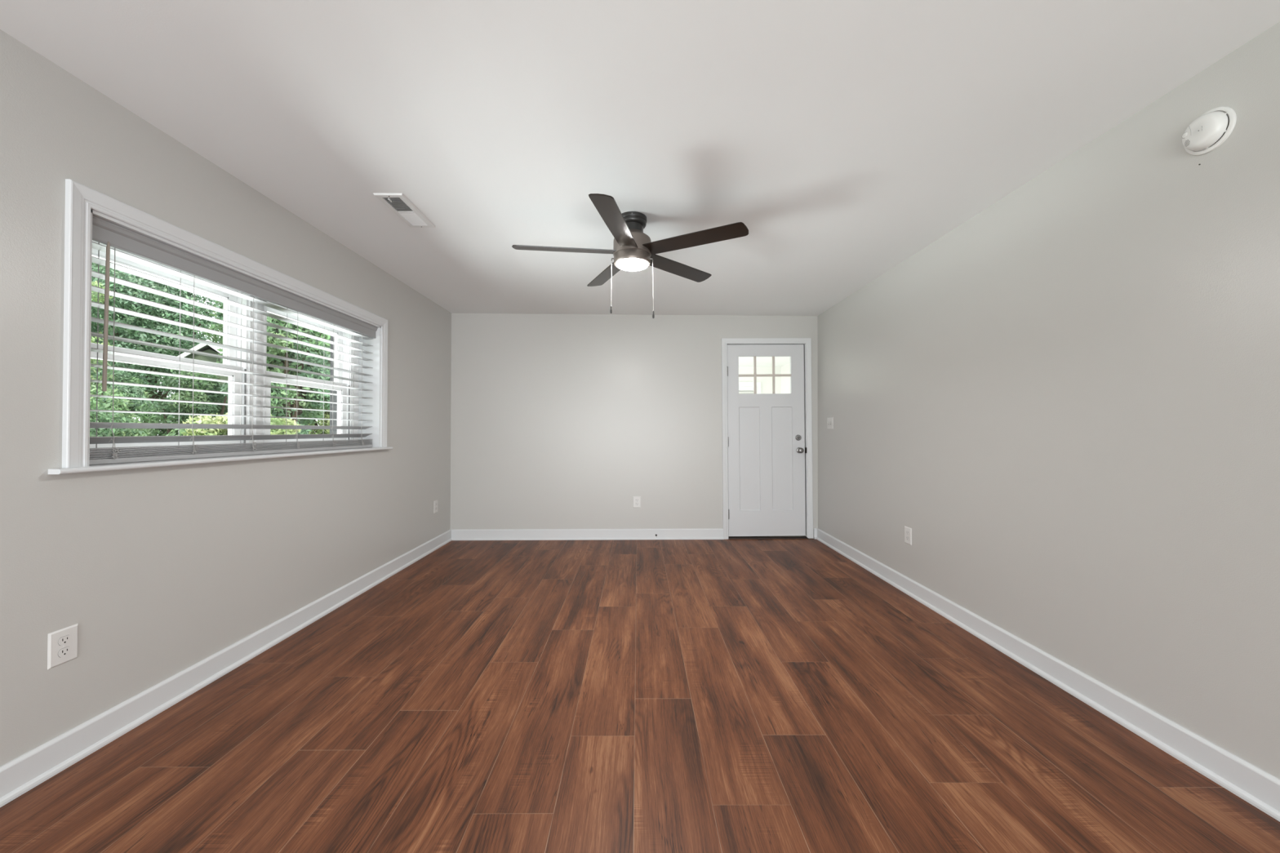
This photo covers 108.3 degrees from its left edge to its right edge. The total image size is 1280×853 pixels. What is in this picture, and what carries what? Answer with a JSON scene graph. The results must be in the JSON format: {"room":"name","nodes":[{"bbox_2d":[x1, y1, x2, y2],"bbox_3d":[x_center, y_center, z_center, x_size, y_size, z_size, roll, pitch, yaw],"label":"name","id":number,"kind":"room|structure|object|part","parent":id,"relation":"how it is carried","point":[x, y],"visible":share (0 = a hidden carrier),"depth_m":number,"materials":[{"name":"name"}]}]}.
{"room":"empty living room","nodes":[
{"label":"empty living room","id":0,"kind":"room"},
{"bbox_2d":[0,29,451,766],"bbox_3d":[-2.087,-0.031,1.568,0.200,2.400,7.054,0,0,0],"label":"wall","id":1,"kind":"structure","parent":0,"point":[159,571],"depth_m":1.86,"materials":[{"name":"grey paint"}]},
{"bbox_2d":[47,623,78,670],"bbox_3d":[-1.985,0.757,1.594,0.007,0.120,0.083,0,0,0],"label":"wall outlet","id":2,"kind":"object","parent":1,"relation":"attached to","point":[62,644],"visible":1,"depth_m":1.59,"materials":[{"name":"white plastic"}]},
{"bbox_2d":[57,646,71,657],"bbox_3d":[-1.983,0.777,1.594,0.002,0.028,0.035,0,0,0],"label":"socket","id":3,"kind":"object","parent":2,"relation":"attached to","point":[63,651],"depth_m":1.59,"materials":[{"name":"grey plastic"}]},
{"bbox_2d":[57,635,71,645],"bbox_3d":[-1.983,0.737,1.594,0.002,0.028,0.035,0,0,0],"label":"socket","id":4,"kind":"object","parent":2,"relation":"attached to","point":[63,640],"depth_m":1.59,"materials":[{"name":"grey plastic"}]},
{"bbox_2d":[48,178,392,474],"bbox_3d":[-2.095,-0.339,2.611,0.292,1.017,2.109,0,0,0],"label":"window","id":5,"kind":"structure","parent":1,"relation":"in","point":[82,202],"depth_m":2.19,"materials":[{"name":"white paint"}]},
{"bbox_3d":[-1.977,-0.356,1.628,0.018,0.999,0.068,0,0,0],"label":"casing","id":6,"kind":"part","parent":5,"relation":"part of","materials":[{"name":"white paint"}]},
{"bbox_3d":[-2.215,-0.508,2.144,0.030,0.459,0.760,0,0,0],"label":"sash","id":7,"kind":"part","parent":5,"relation":"part of","materials":[{"name":"white plastic"}]},
{"bbox_3d":[-2.180,-0.108,2.141,0.030,0.440,0.760,0,0,0],"label":"sash","id":8,"kind":"part","parent":5,"relation":"part of","materials":[{"name":"white plastic"}]},
{"bbox_3d":[-2.190,-0.308,2.609,0.102,0.919,1.872,0,0,0],"label":"frame","id":9,"kind":"part","parent":5,"relation":"part of","materials":[{"name":"white plastic"}]},
{"bbox_3d":[-1.981,-0.813,2.614,0.018,0.068,2.032,0,0,0],"label":"head casing","id":10,"kind":"part","parent":5,"relation":"part of","materials":[{"name":"white paint"}]},
{"bbox_2d":[89,215,377,465],"bbox_3d":[-2.054,-0.308,2.609,0.090,0.917,1.868,0,0,0],"label":"window blind","id":11,"kind":"object","parent":5,"relation":"attached to","point":[108,233],"visible":0.96,"depth_m":2.17,"materials":[{"name":"grey plastic"}]},
{"bbox_3d":[-2.094,-0.292,1.786,0.003,0.855,0.003,0,0,1],"label":"ladder cord","id":12,"kind":"part","parent":11,"relation":"part of","materials":[{"name":"white fabric"}]},
{"bbox_3d":[-2.032,-0.312,1.784,0.004,0.815,0.021,0,0,0],"label":"ladder cord","id":13,"kind":"part","parent":11,"relation":"part of","materials":[{"name":"white fabric"}]},
{"bbox_3d":[-2.096,-0.289,2.106,0.003,0.855,0.003,0,-1,-29],"label":"ladder cord","id":14,"kind":"part","parent":11,"relation":"part of","materials":[{"name":"grey fabric"}]},
{"bbox_3d":[-2.033,-0.309,2.104,0.004,0.815,0.021,0,0,0],"label":"ladder cord","id":15,"kind":"part","parent":11,"relation":"part of","materials":[{"name":"grey fabric"}]},
{"bbox_3d":[-2.067,0.140,2.606,0.057,0.021,1.856,0,0,0],"label":"rail","id":16,"kind":"part","parent":11,"relation":"part of","materials":[{"name":"grey plastic"}]},
{"bbox_3d":[-2.097,-0.286,2.431,0.003,0.855,0.003,0,-1,31],"label":"ladder cord","id":17,"kind":"part","parent":11,"relation":"part of","materials":[{"name":"grey fabric"}]},
{"bbox_3d":[-2.035,-0.306,2.429,0.004,0.815,0.021,0,0,0],"label":"ladder cord","id":18,"kind":"part","parent":11,"relation":"part of","materials":[{"name":"grey fabric"}]},
{"bbox_3d":[-2.099,-0.283,2.748,0.003,0.855,0.003,0,0,1],"label":"ladder cord","id":19,"kind":"part","parent":11,"relation":"part of","materials":[{"name":"grey fabric"}]},
{"bbox_3d":[-2.036,-0.303,2.746,0.004,0.815,0.021,0,0,0],"label":"ladder cord","id":20,"kind":"part","parent":11,"relation":"part of","materials":[{"name":"grey fabric"}]},
{"bbox_3d":[-2.100,-0.281,3.072,0.003,0.855,0.003,0,-1,31],"label":"ladder cord","id":21,"kind":"part","parent":11,"relation":"part of","materials":[{"name":"grey fabric"}]},
{"bbox_3d":[-2.038,-0.301,3.070,0.004,0.815,0.021,0,0,0],"label":"ladder cord","id":22,"kind":"part","parent":11,"relation":"part of","materials":[{"name":"grey fabric"}]},
{"bbox_3d":[-2.102,-0.278,3.392,0.003,0.855,0.003,0,-1,31],"label":"ladder cord","id":23,"kind":"part","parent":11,"relation":"part of","materials":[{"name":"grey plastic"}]},
{"bbox_3d":[-2.039,-0.298,3.390,0.004,0.815,0.021,0,0,0],"label":"ladder cord","id":24,"kind":"part","parent":11,"relation":"part of","materials":[{"name":"grey fabric"}]},
{"bbox_3d":[-2.219,-0.500,3.048,0.030,0.459,0.760,0,0,0],"label":"sash","id":25,"kind":"part","parent":5,"relation":"part of","materials":[{"name":"white plastic"}]},
{"bbox_3d":[-2.184,-0.101,3.045,0.030,0.440,0.760,0,0,0],"label":"sash","id":26,"kind":"part","parent":5,"relation":"part of","materials":[{"name":"white plastic"}]},
{"bbox_3d":[-1.986,-0.339,3.592,0.018,0.999,0.068,0,0,0],"label":"casing","id":27,"kind":"part","parent":5,"relation":"part of","materials":[{"name":"white paint"}]},
{"bbox_2d":[0,529,451,807],"bbox_3d":[-1.975,1.114,1.558,0.028,0.110,6.653,0,0,0],"label":"baseboard","id":28,"kind":"structure","parent":1,"relation":"attached to","point":[27,771],"depth_m":1.93,"materials":[{"name":"white paint"}]},
{"bbox_2d":[433,499,437,513],"bbox_3d":[-1.998,0.784,4.534,0.007,0.120,0.083,0,0,0],"label":"wall outlet","id":29,"kind":"object","parent":1,"relation":"attached to","point":[435,507],"visible":1,"depth_m":4.52,"materials":[{"name":"white plastic"}]},
{"bbox_2d":[329,335,337,434],"bbox_3d":[-2.757,0.022,5.008,1.068,3.650,0.200,0,0,0],"label":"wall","id":30,"kind":"structure","parent":0,"point":[333,406],"depth_m":4.91,"materials":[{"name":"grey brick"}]},
{"bbox_2d":[450,313,817,538],"bbox_3d":[-0.045,0.002,5.011,4.018,2.400,0.141,0,0,-1],"label":"wall","id":31,"kind":"structure","parent":0,"point":[558,421],"depth_m":4.93,"materials":[{"name":"grey paint"}]},
{"bbox_2d":[451,528,724,540],"bbox_3d":[-0.548,1.145,4.905,2.881,0.110,0.030,0,0,-1],"label":"baseboard","id":32,"kind":"structure","parent":31,"relation":"attached to","point":[474,534],"depth_m":4.90,"materials":[{"name":"white paint"}]},
{"bbox_3d":[-0.548,1.190,4.897,2.881,0.022,0.014,0,0,-1],"label":"shoe moulding","id":33,"kind":"part","parent":32,"relation":"part of","materials":[{"name":"white paint"}]},
{"bbox_2d":[632,496,640,507],"bbox_3d":[-0.032,0.807,4.931,0.083,0.120,0.007,0,0,-1],"label":"wall outlet","id":34,"kind":"object","parent":31,"relation":"attached to","point":[637,500],"visible":1,"depth_m":4.93,"materials":[{"name":"white plastic"}]},
{"bbox_2d":[721,337,813,539],"bbox_3d":[1.364,0.128,5.011,0.986,2.162,0.204,0,0,-1],"label":"door","id":35,"kind":"structure","parent":31,"relation":"in","point":[767,491],"depth_m":4.98,"materials":[{"name":"white paint"}]},
{"bbox_3d":[0.911,0.129,4.953,0.076,2.149,0.018,0,0,-1],"label":"casing","id":36,"kind":"part","parent":35,"relation":"part of","materials":[{"name":"white paint"}]},
{"bbox_3d":[1.358,-0.920,4.972,0.967,0.066,0.018,0,0,-1],"label":"head casing","id":37,"kind":"part","parent":35,"relation":"part of","materials":[{"name":"white paint"}]},
{"bbox_3d":[1.716,0.256,4.950,0.064,0.064,0.068,0,0,-1],"label":"knob","id":38,"kind":"part","parent":35,"relation":"part of","materials":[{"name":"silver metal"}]},
{"bbox_3d":[1.820,0.123,4.974,0.076,2.150,0.018,0,0,-1],"label":"casing","id":39,"kind":"part","parent":35,"relation":"part of","materials":[{"name":"white paint"}]},
{"bbox_2d":[813,528,817,539],"bbox_3d":[1.883,1.150,4.962,0.030,0.110,0.028,0,0,-1],"label":"trim","id":40,"kind":"structure","parent":31,"relation":"attached to","point":[815,529],"depth_m":4.96,"materials":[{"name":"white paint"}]},
{"bbox_2d":[0,538,1279,852],"bbox_3d":[-0.031,1.224,1.653,3.958,0.100,6.868,0,0,0],"label":"floor","id":41,"kind":"structure","parent":0,"point":[735,695],"depth_m":1.75,"materials":[{"name":"brown wood"}]},
{"bbox_2d":[0,0,1279,315],"bbox_3d":[-0.036,-1.302,1.605,4.338,0.150,7.088,0,0,0],"label":"ceiling","id":42,"kind":"structure","parent":0,"point":[847,138],"depth_m":1.78,"materials":[{"name":"white paint"}]},
{"bbox_2d":[373,193,435,227],"bbox_3d":[-1.323,-1.212,2.619,0.152,0.017,0.394,0,0,0],"label":"ceiling vent","id":43,"kind":"object","parent":42,"relation":"in","point":[397,203],"visible":1,"depth_m":2.60,"materials":[{"name":"white metal"}]},
{"bbox_2d":[511,193,748,318],"bbox_3d":[-0.079,-0.920,2.677,1.287,0.595,1.304,0,0,0],"label":"ceiling fan","id":44,"kind":"object","parent":42,"relation":"hanging from","point":[633,250],"visible":1,"depth_m":2.60,"materials":[{"name":"brown wood"}]},
{"bbox_3d":[-0.427,-1.015,2.653,0.594,0.006,0.118,0,11,-7],"label":"blade","id":45,"kind":"part","parent":44,"relation":"part of","materials":[{"name":"brown wood"}]},
{"bbox_3d":[-0.206,-1.011,3.048,0.118,0.006,0.594,-12,5,-24],"label":"blade","id":46,"kind":"part","parent":44,"relation":"part of","materials":[{"name":"brown wood"}]},
{"bbox_3d":[-0.120,-1.017,2.321,0.118,0.006,0.594,12,2,11],"label":"blade","id":47,"kind":"part","parent":44,"relation":"part of","materials":[{"name":"brown wood"}]},
{"bbox_3d":[0.237,-1.011,2.960,0.594,0.007,0.118,1,-12,-43],"label":"blade","id":48,"kind":"part","parent":44,"relation":"part of","materials":[{"name":"brown wood"}]},
{"bbox_3d":[0.291,-1.014,2.510,0.594,0.006,0.118,0,-12,29],"label":"blade","id":49,"kind":"part","parent":44,"relation":"part of","materials":[{"name":"brown wood"}]},
{"bbox_2d":[738,366,781,393],"bbox_3d":[0.722,0.094,8.503,3.920,2.380,0.100,0,0,0],"label":"wall","id":50,"kind":"structure","parent":0,"point":[766,382],"depth_m":8.47,"materials":[{"name":"white"}]},
{"bbox_2d":[738,382,760,393],"bbox_3d":[1.608,-0.290,8.435,1.190,1.050,0.050,0,0,0],"label":"window","id":51,"kind":"structure","parent":50,"relation":"in","point":[743,386],"depth_m":8.44,"materials":[{"name":"white"}]},
{"bbox_2d":[738,356,790,366],"bbox_3d":[0.731,-1.161,6.859,3.920,0.100,3.410,0,0,0],"label":"ceiling","id":52,"kind":"structure","parent":0,"point":[743,361],"depth_m":7.79,"materials":[{"name":"white"}]},
{"bbox_2d":[781,363,790,393],"bbox_3d":[2.639,0.083,6.807,0.100,2.380,3.310,0,0,0],"label":"wall","id":53,"kind":"structure","parent":0,"point":[785,380],"depth_m":8.21,"materials":[{"name":"white"}]},
{"bbox_2d":[817,21,1279,779],"bbox_3d":[2.006,-0.023,1.593,0.150,2.400,7.068,0,0,0],"label":"wall","id":54,"kind":"structure","parent":0,"point":[1068,397],"depth_m":1.90,"materials":[{"name":"grey paint"}]},
{"bbox_2d":[826,417,833,429],"bbox_3d":[1.907,-0.035,4.659,0.019,0.120,0.138,0,0,0],"label":"light switch","id":55,"kind":"object","parent":54,"relation":"attached to","point":[829,420],"visible":1,"depth_m":4.64,"materials":[{"name":"white plastic"}]},
{"bbox_2d":[904,525,911,545],"bbox_3d":[1.918,0.782,3.313,0.007,0.120,0.083,0,0,0],"label":"wall outlet","id":56,"kind":"object","parent":54,"relation":"attached to","point":[908,531],"visible":1,"depth_m":3.31,"materials":[{"name":"white plastic"}]},
{"bbox_2d":[816,528,1279,822],"bbox_3d":[1.914,1.122,1.613,0.028,0.110,6.727,0,0,0],"label":"baseboard","id":57,"kind":"structure","parent":54,"relation":"attached to","point":[1260,788],"depth_m":1.88,"materials":[{"name":"white paint"}]},
{"bbox_2d":[1182,106,1236,155],"bbox_3d":[1.911,-1.001,1.569,0.044,0.141,0.141,0,0,0],"label":"smoke detector","id":58,"kind":"object","parent":54,"relation":"attached to","point":[1211,129],"visible":1,"depth_m":1.54,"materials":[{"name":"white plastic"}]},
{"label":"outside","id":59,"kind":"structure","parent":0,"visible":0},
{"bbox_3d":[-31.171,1.927,14.843,57.800,0.100,90.000,0,0,0],"label":"lawn","id":60,"kind":"structure","parent":59,"visible":0},
{"bbox_2d":[89,280,116,403],"bbox_3d":[-9.897,-1.063,7.118,2.291,5.840,2.406,0,-1,-38],"label":"leafy tree","id":61,"kind":"object","parent":60,"relation":"on","point":[94,296],"visible":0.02,"depth_m":8.07,"materials":[{"name":"green plant"}]},
{"bbox_2d":[91,262,143,389],"bbox_3d":[-19.645,-3.193,15.715,5.540,10.204,5.452,0,-1,35],"label":"leafy tree","id":62,"kind":"object","parent":60,"relation":"on","point":[96,265],"visible":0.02,"depth_m":15.76,"materials":[{"name":"green plant"}]},
{"bbox_2d":[89,384,151,436],"bbox_3d":[-7.388,0.653,5.975,1.571,2.424,1.584,0,-1,-12],"label":"shrub","id":63,"kind":"object","parent":60,"relation":"on","point":[118,417],"visible":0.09,"depth_m":6.07,"materials":[{"name":"green plant"}]},
{"bbox_2d":[89,369,155,434],"bbox_3d":[-10.772,0.348,9.670,1.354,3.069,1.357,0,0,0],"label":"shrub","id":64,"kind":"object","parent":60,"relation":"on","point":[131,391],"visible":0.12,"depth_m":9.52,"materials":[{"name":"green plant"}]},
{"bbox_2d":[135,326,175,395],"bbox_3d":[-26.943,-4.417,23.431,6.785,12.756,6.774,0,0,0],"label":"leafy tree","id":65,"kind":"object","parent":60,"relation":"on","point":[172,326],"visible":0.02,"depth_m":24.64,"materials":[{"name":"green plant"}]},
{"bbox_2d":[90,262,222,422],"bbox_3d":[-13.876,-2.143,12.841,4.264,8.080,4.148,0,-1,13],"label":"leafy tree","id":66,"kind":"object","parent":60,"relation":"on","point":[148,379],"visible":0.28,"depth_m":12.23,"materials":[{"name":"green plant"}]},
{"bbox_2d":[130,357,227,435],"bbox_3d":[-7.604,0.364,7.848,1.552,3.028,1.478,0,0,0],"label":"shrub","id":67,"kind":"object","parent":60,"relation":"on","point":[166,406],"visible":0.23,"depth_m":7.54,"materials":[{"name":"green plant"}]},
{"bbox_2d":[177,338,228,429],"bbox_3d":[-8.756,0.084,9.547,1.020,3.580,1.270,0,-1,-30],"label":"garden shed","id":68,"kind":"object","parent":60,"relation":"on","point":[204,348],"visible":0.18,"depth_m":9.10,"materials":[{"name":"white"}]},
{"bbox_3d":[-8.441,-1.435,9.024,1.020,0.510,0.030,0,-1,-30],"label":"gable trim","id":69,"kind":"part","parent":68,"relation":"part of","materials":[{"name":"white"}]},
{"bbox_2d":[165,412,301,435],"bbox_3d":[-4.644,0.824,5.454,1.397,2.083,1.431,1,-1,-42],"label":"shrub","id":70,"kind":"object","parent":60,"relation":"on","point":[206,420],"visible":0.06,"depth_m":5.31,"materials":[{"name":"green plant"}]},
{"bbox_2d":[204,305,279,408],"bbox_3d":[-9.663,-1.241,12.203,2.412,6.282,2.728,0,-1,45],"label":"leafy tree","id":71,"kind":"object","parent":60,"relation":"on","point":[220,326],"visible":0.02,"depth_m":11.34,"materials":[{"name":"green plant"}]},
{"bbox_2d":[213,300,330,434],"bbox_3d":[-5.605,-0.540,7.355,1.819,4.816,1.842,0,0,0],"label":"leafy tree","id":72,"kind":"object","parent":60,"relation":"on","point":[280,412],"visible":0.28,"depth_m":7.12,"materials":[{"name":"green plant"}]},
{"bbox_2d":[272,340,330,434],"bbox_3d":[-6.917,-1.089,10.177,2.639,5.956,2.452,0,0,-6],"label":"leafy tree","id":73,"kind":"object","parent":60,"relation":"on","point":[326,422],"visible":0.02,"depth_m":9.75,"materials":[{"name":"green plant"}]}
]}

